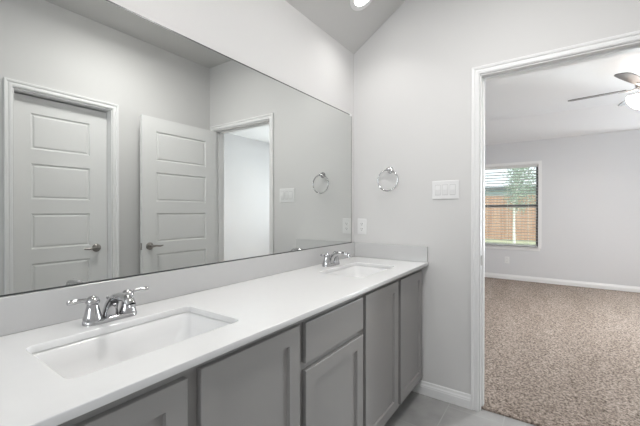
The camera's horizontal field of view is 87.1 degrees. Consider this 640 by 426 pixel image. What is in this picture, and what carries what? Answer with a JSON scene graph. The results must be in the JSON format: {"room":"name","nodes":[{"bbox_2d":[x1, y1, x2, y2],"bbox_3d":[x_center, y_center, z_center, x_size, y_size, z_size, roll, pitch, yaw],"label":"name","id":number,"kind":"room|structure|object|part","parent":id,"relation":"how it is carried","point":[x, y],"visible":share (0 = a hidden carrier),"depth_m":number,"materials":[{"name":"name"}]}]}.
{"room":"bathroom","nodes":[
{"label":"bathroom","id":0,"kind":"room"},
{"bbox_2d":[109,0,353,241],"bbox_3d":[-1.055,-0.186,0.784,0.120,2.820,4.420,0,0,35],"label":"wall","id":1,"kind":"structure","parent":0,"point":[272,38],"depth_m":1.81,"materials":[{"name":"paint"}]},
{"bbox_2d":[0,0,351,296],"bbox_3d":[-0.379,-0.254,1.640,0.010,0.960,2.158,0,0,35],"label":"mirror","id":2,"kind":"object","parent":1,"relation":"attached to","point":[131,145],"visible":1,"depth_m":1.24,"materials":[{"name":"grey mirror"}]},
{"bbox_2d":[0,242,354,336],"bbox_3d":[-0.367,0.279,1.651,0.019,0.105,2.214,0,0,35],"label":"backsplash","id":3,"kind":"structure","parent":1,"relation":"attached to","point":[32,310],"depth_m":1.25,"materials":[{"name":"white stone"}]},
{"bbox_2d":[285,0,405,53],"bbox_3d":[-0.255,-1.423,0.294,1.744,0.460,4.300,0,0,35],"label":"ceiling","id":4,"kind":"structure","parent":0,"point":[351,28],"depth_m":2.25,"materials":[{"name":"grey paint"}]},
{"bbox_2d":[350,0,371,10],"bbox_3d":[0.271,-1.367,2.127,0.156,0.104,0.184,0,0,35],"label":"recessed light","id":5,"kind":"object","parent":4,"relation":"in","point":[357,5],"visible":1,"depth_m":2.17,"materials":[{"name":"white plastic"}]},
{"bbox_2d":[354,0,639,410],"bbox_3d":[1.830,-0.280,1.541,4.490,3.000,0.120,0,0,35],"label":"wall","id":6,"kind":"structure","parent":0,"point":[412,76],"depth_m":2.20,"materials":[{"name":"paint"}]},
{"bbox_2d":[358,219,365,233],"bbox_3d":[0.314,0.101,2.521,0.074,0.117,0.008,0,0,35],"label":"wall outlet","id":7,"kind":"object","parent":6,"relation":"attached to","point":[361,222],"visible":1,"depth_m":2.52,"materials":[{"name":"white plastic"}]},
{"bbox_2d":[377,167,397,191],"bbox_3d":[0.484,-0.240,2.376,0.157,0.179,0.050,0,0,35],"label":"towel ring","id":8,"kind":"object","parent":6,"relation":"attached to","point":[389,169],"visible":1,"depth_m":2.37,"materials":[{"name":"silver metal"}]},
{"bbox_3d":[0.487,-0.305,2.373,0.048,0.048,0.050,0,0,35],"label":"post","id":9,"kind":"part","parent":8,"relation":"part of","materials":[{"name":"silver metal"}]},
{"bbox_2d":[412,380,470,408],"bbox_3d":[0.783,1.173,2.197,0.372,0.086,0.014,0,0,35],"label":"baseboard","id":10,"kind":"structure","parent":6,"relation":"attached to","point":[462,399],"depth_m":2.18,"materials":[{"name":"white wood"}]},
{"bbox_2d":[432,180,458,198],"bbox_3d":[0.808,-0.150,2.172,0.168,0.119,0.012,0,0,35],"label":"switch plate","id":11,"kind":"object","parent":6,"relation":"attached to","point":[449,189],"visible":1,"depth_m":2.17,"materials":[{"name":"white plastic"}]},
{"bbox_2d":[471,30,639,410],"bbox_3d":[1.338,0.164,1.887,0.884,2.109,0.154,0,0,35],"label":"door frame","id":12,"kind":"structure","parent":6,"relation":"attached to","point":[477,100],"depth_m":2.06,"materials":[{"name":"white wood"}]},
{"bbox_2d":[384,277,639,425],"bbox_3d":[1.892,1.264,1.640,4.490,0.110,9.178,0,0,35],"label":"floor","id":13,"kind":"structure","parent":0,"point":[555,354],"depth_m":2.71,"materials":[{"name":"carpet"}]},
{"bbox_2d":[58,322,299,425],"bbox_3d":[-0.530,0.791,0.966,0.536,0.865,0.878,0,0,35],"label":"vanity cabinet","id":14,"kind":"object","parent":13,"relation":"on","point":[257,382],"visible":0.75,"depth_m":0.91,"materials":[{"name":"grey wood"}]},
{"bbox_3d":[-0.437,0.749,0.646,0.018,0.708,0.400,0,0,35],"label":"door","id":15,"kind":"part","parent":14,"relation":"part of","materials":[{"name":"grey wood"}]},
{"bbox_3d":[-0.439,0.749,0.647,0.005,0.602,0.294,0,0,35],"label":"panel","id":16,"kind":"part","parent":14,"relation":"part of","materials":[{"name":"grey wood"}]},
{"bbox_3d":[-0.189,0.744,1.002,0.018,0.714,0.395,0,0,35],"label":"door","id":17,"kind":"part","parent":14,"relation":"part of","materials":[{"name":"grey wood"}]},
{"bbox_3d":[-0.191,0.744,1.004,0.005,0.608,0.289,0,0,35],"label":"panel","id":18,"kind":"part","parent":14,"relation":"part of","materials":[{"name":"grey wood"}]},
{"bbox_2d":[299,295,362,425],"bbox_3d":[-0.147,0.788,1.516,0.536,0.865,0.461,0,0,35],"label":"vanity cabinet","id":19,"kind":"object","parent":13,"relation":"on","point":[331,339],"visible":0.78,"depth_m":1.34,"materials":[{"name":"grey wood"}]},
{"bbox_3d":[0.067,0.459,1.368,0.018,0.144,0.433,0,0,35],"label":"drawer","id":20,"kind":"part","parent":19,"relation":"part of","materials":[{"name":"grey wood"}]},
{"bbox_3d":[0.067,0.828,1.371,0.018,0.542,0.433,0,0,35],"label":"door","id":21,"kind":"part","parent":19,"relation":"part of","materials":[{"name":"grey wood"}]},
{"bbox_3d":[0.065,0.828,1.372,0.005,0.436,0.327,0,0,35],"label":"panel","id":22,"kind":"part","parent":19,"relation":"part of","materials":[{"name":"grey wood"}]},
{"bbox_2d":[361,269,421,425],"bbox_3d":[0.231,0.785,2.060,0.536,0.865,0.861,0,0,35],"label":"vanity cabinet","id":23,"kind":"object","parent":13,"relation":"on","point":[391,331],"visible":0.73,"depth_m":1.81,"materials":[{"name":"grey wood"}]},
{"bbox_2d":[0,242,428,425],"bbox_3d":[-0.142,0.291,1.495,0.567,0.127,2.214,0,0,35],"label":"countertop","id":24,"kind":"structure","parent":23,"relation":"on","point":[260,297],"depth_m":1.05,"materials":[{"name":"white stone"}]},
{"bbox_2d":[66,286,148,326],"bbox_3d":[-0.654,0.288,1.046,0.188,0.094,0.190,0,0,-16],"label":"faucet","id":25,"kind":"object","parent":24,"relation":"on","point":[93,316],"visible":1,"depth_m":1.02,"materials":[{"name":"silver metal"}]},
{"bbox_3d":[-0.708,0.261,0.991,0.016,0.018,0.062,0,0,35],"label":"lever","id":26,"kind":"part","parent":25,"relation":"part of","materials":[{"name":"silver metal"}]},
{"bbox_3d":[-0.690,0.288,1.022,0.052,0.073,0.052,0,0,35],"label":"handle","id":27,"kind":"part","parent":25,"relation":"part of","materials":[{"name":"silver metal"}]},
{"bbox_3d":[-0.661,0.329,1.064,0.054,0.013,0.156,0,0,35],"label":"plate","id":28,"kind":"part","parent":25,"relation":"part of","materials":[{"name":"silver metal"}]},
{"bbox_3d":[-0.616,0.286,1.032,0.166,0.090,0.048,0,0,35],"label":"spout","id":29,"kind":"part","parent":25,"relation":"part of","materials":[{"name":"silver metal"}]},
{"bbox_3d":[-0.632,0.287,1.105,0.052,0.073,0.052,0,0,35],"label":"handle","id":30,"kind":"part","parent":25,"relation":"part of","materials":[{"name":"silver metal"}]},
{"bbox_3d":[-0.609,0.260,1.133,0.016,0.018,0.062,0,0,35],"label":"lever","id":31,"kind":"part","parent":25,"relation":"part of","materials":[{"name":"silver metal"}]},
{"bbox_2d":[32,312,230,377],"bbox_3d":[-0.494,0.428,0.950,0.351,0.140,0.527,0,0,35],"label":"sink","id":32,"kind":"object","parent":24,"relation":"in","point":[86,356],"visible":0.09,"depth_m":1.03,"materials":[{"name":"ceramic"}]},
{"bbox_2d":[320,250,350,266],"bbox_3d":[0.078,0.282,2.106,0.188,0.094,0.190,0,0,-16],"label":"faucet","id":33,"kind":"object","parent":24,"relation":"on","point":[329,260],"visible":1,"depth_m":2.07,"materials":[{"name":"silver metal"}]},
{"bbox_3d":[0.042,0.281,2.082,0.052,0.073,0.052,0,0,35],"label":"handle","id":34,"kind":"part","parent":33,"relation":"part of","materials":[{"name":"silver metal"}]},
{"bbox_3d":[0.071,0.323,2.124,0.054,0.013,0.156,0,0,35],"label":"plate","id":35,"kind":"part","parent":33,"relation":"part of","materials":[{"name":"silver metal"}]},
{"bbox_3d":[0.100,0.281,2.165,0.052,0.073,0.052,0,0,35],"label":"handle","id":36,"kind":"part","parent":33,"relation":"part of","materials":[{"name":"silver metal"}]},
{"bbox_3d":[0.116,0.280,2.092,0.166,0.090,0.048,0,0,35],"label":"spout","id":37,"kind":"part","parent":33,"relation":"part of","materials":[{"name":"silver metal"}]},
{"bbox_2d":[329,265,386,276],"bbox_3d":[0.230,0.422,1.990,0.351,0.140,0.512,0,0,35],"label":"sink","id":38,"kind":"object","parent":24,"relation":"in","point":[354,271],"visible":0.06,"depth_m":2.19,"materials":[{"name":"ceramic"}]},
{"bbox_3d":[0.320,0.740,1.734,0.018,0.714,0.399,0,0,35],"label":"door","id":39,"kind":"part","parent":23,"relation":"part of","materials":[{"name":"grey wood"}]},
{"bbox_3d":[0.318,0.740,1.735,0.005,0.608,0.293,0,0,35],"label":"panel","id":40,"kind":"part","parent":23,"relation":"part of","materials":[{"name":"grey wood"}]},
{"bbox_3d":[0.564,0.738,2.083,0.018,0.714,0.380,0,0,35],"label":"door","id":41,"kind":"part","parent":23,"relation":"part of","materials":[{"name":"grey wood"}]},
{"bbox_3d":[0.561,0.738,2.085,0.005,0.608,0.274,0,0,35],"label":"panel","id":42,"kind":"part","parent":23,"relation":"part of","materials":[{"name":"grey wood"}]},
{"bbox_2d":[485,130,639,286],"bbox_3d":[4.468,-0.302,5.331,4.490,3.000,0.160,0,0,35],"label":"wall","id":43,"kind":"structure","parent":0,"point":[591,183],"depth_m":5.40,"materials":[{"name":"paint"}]},
{"bbox_2d":[485,161,541,250],"bbox_3d":[3.376,-0.121,6.059,1.028,1.540,0.165,0,0,35],"label":"window","id":44,"kind":"structure","parent":43,"relation":"in","point":[539,168],"depth_m":5.83,"materials":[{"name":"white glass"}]},
{"bbox_3d":[3.408,-0.132,6.105,0.858,0.044,0.037,0,0,35],"label":"meeting rail","id":45,"kind":"part","parent":44,"relation":"part of","materials":[{"name":"black metal"}]},
{"bbox_2d":[485,164,537,246],"bbox_3d":[3.367,-0.131,6.045,0.916,1.417,0.065,0,0,35],"label":"window blind","id":46,"kind":"object","parent":44,"relation":"attached to","point":[532,165],"visible":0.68,"depth_m":6.01,"materials":[{"name":"white plastic"}]},
{"bbox_3d":[3.107,-0.120,6.233,0.002,1.365,0.053,0,0,35],"label":"ladder cord","id":47,"kind":"part","parent":46,"relation":"part of","materials":[{"name":"white fabric"}]},
{"bbox_3d":[3.370,0.570,6.054,0.908,0.016,0.048,0,0,35],"label":"rail","id":48,"kind":"part","parent":46,"relation":"part of","materials":[{"name":"white plastic"}]},
{"bbox_3d":[3.633,-0.118,5.867,0.002,1.365,0.053,0,0,35],"label":"ladder cord","id":49,"kind":"part","parent":46,"relation":"part of","materials":[{"name":"white fabric"}]},
{"bbox_3d":[3.362,0.594,6.042,1.018,0.024,0.115,0,0,35],"label":"sill","id":50,"kind":"part","parent":44,"relation":"part of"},
{"bbox_3d":[3.409,-0.124,6.106,0.928,1.435,0.050,0,0,35],"label":"frame","id":51,"kind":"part","parent":44,"relation":"part of","materials":[{"name":"black metal"}]},
{"bbox_2d":[485,272,639,292],"bbox_3d":[4.418,1.145,5.268,4.250,0.086,0.014,0,0,35],"label":"baseboard","id":52,"kind":"structure","parent":43,"relation":"attached to","point":[490,275],"depth_m":5.52,"materials":[{"name":"white wood"}]},
{"bbox_2d":[485,51,639,144],"bbox_3d":[3.138,-1.439,3.456,4.298,0.405,4.528,0,0,35],"label":"ceiling","id":53,"kind":"structure","parent":0,"point":[533,105],"depth_m":4.76,"materials":[{"name":"white paint"}]},
{"bbox_2d":[568,72,639,108],"bbox_3d":[3.282,-1.309,3.407,1.247,0.464,1.254,0,0,35],"label":"ceiling fan","id":54,"kind":"object","parent":53,"relation":"hanging from","point":[633,100],"visible":1,"depth_m":3.40,"materials":[{"name":"silver metal"}]},
{"bbox_3d":[2.990,-1.267,3.650,0.490,0.025,0.136,0,0,43],"label":"blade","id":55,"kind":"part","parent":54,"relation":"part of","materials":[{"name":"brown wood"}]},
{"bbox_3d":[2.932,-1.264,3.166,0.490,0.025,0.136,0,0,-29],"label":"blade","id":56,"kind":"part","parent":54,"relation":"part of","materials":[{"name":"brown wood"}]},
{"bbox_3d":[3.469,-1.268,3.744,0.136,0.025,0.490,0,0,25],"label":"blade","id":57,"kind":"part","parent":54,"relation":"part of","materials":[{"name":"brown wood"}]},
{"bbox_3d":[3.159,-1.139,3.376,0.130,0.125,0.118,0,0,35],"label":"lamp shade","id":58,"kind":"part","parent":54,"relation":"part of","materials":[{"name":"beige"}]},
{"bbox_3d":[3.302,-1.140,3.504,0.118,0.125,0.130,0,0,35],"label":"lamp shade","id":59,"kind":"part","parent":54,"relation":"part of","materials":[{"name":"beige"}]},
{"label":"outside","id":60,"kind":"structure","parent":0,"visible":0},
{"bbox_2d":[485,228,535,244],"bbox_3d":[12.419,1.387,24.426,45.000,0.300,40.232,0,0,35],"label":"lawn","id":61,"kind":"structure","parent":60,"point":[526,242],"depth_m":15.24,"materials":[{"name":"green plant"}]},
{"bbox_2d":[485,167,535,228],"bbox_3d":[14.316,-1.273,26.260,17.200,4.600,8.030,0,0,35],"label":"house","id":62,"kind":"structure","parent":61,"relation":"on","point":[530,168],"depth_m":23.61,"materials":[{"name":"white"}]},
{"bbox_2d":[485,195,535,240],"bbox_3d":[8.613,0.220,16.323,20.000,2.128,0.151,0,0,35],"label":"fence","id":63,"kind":"object","parent":61,"relation":"on","point":[532,214],"visible":0.11,"depth_m":16.00,"materials":[{"name":"brown wood"}]},
{"bbox_2d":[501,167,535,243],"bbox_3d":[7.835,-0.632,12.917,1.538,3.875,1.679,0,0,18],"label":"tree","id":64,"kind":"object","parent":61,"relation":"on","point":[513,169],"visible":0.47,"depth_m":12.93,"materials":[{"name":"green plant"}]}
]}

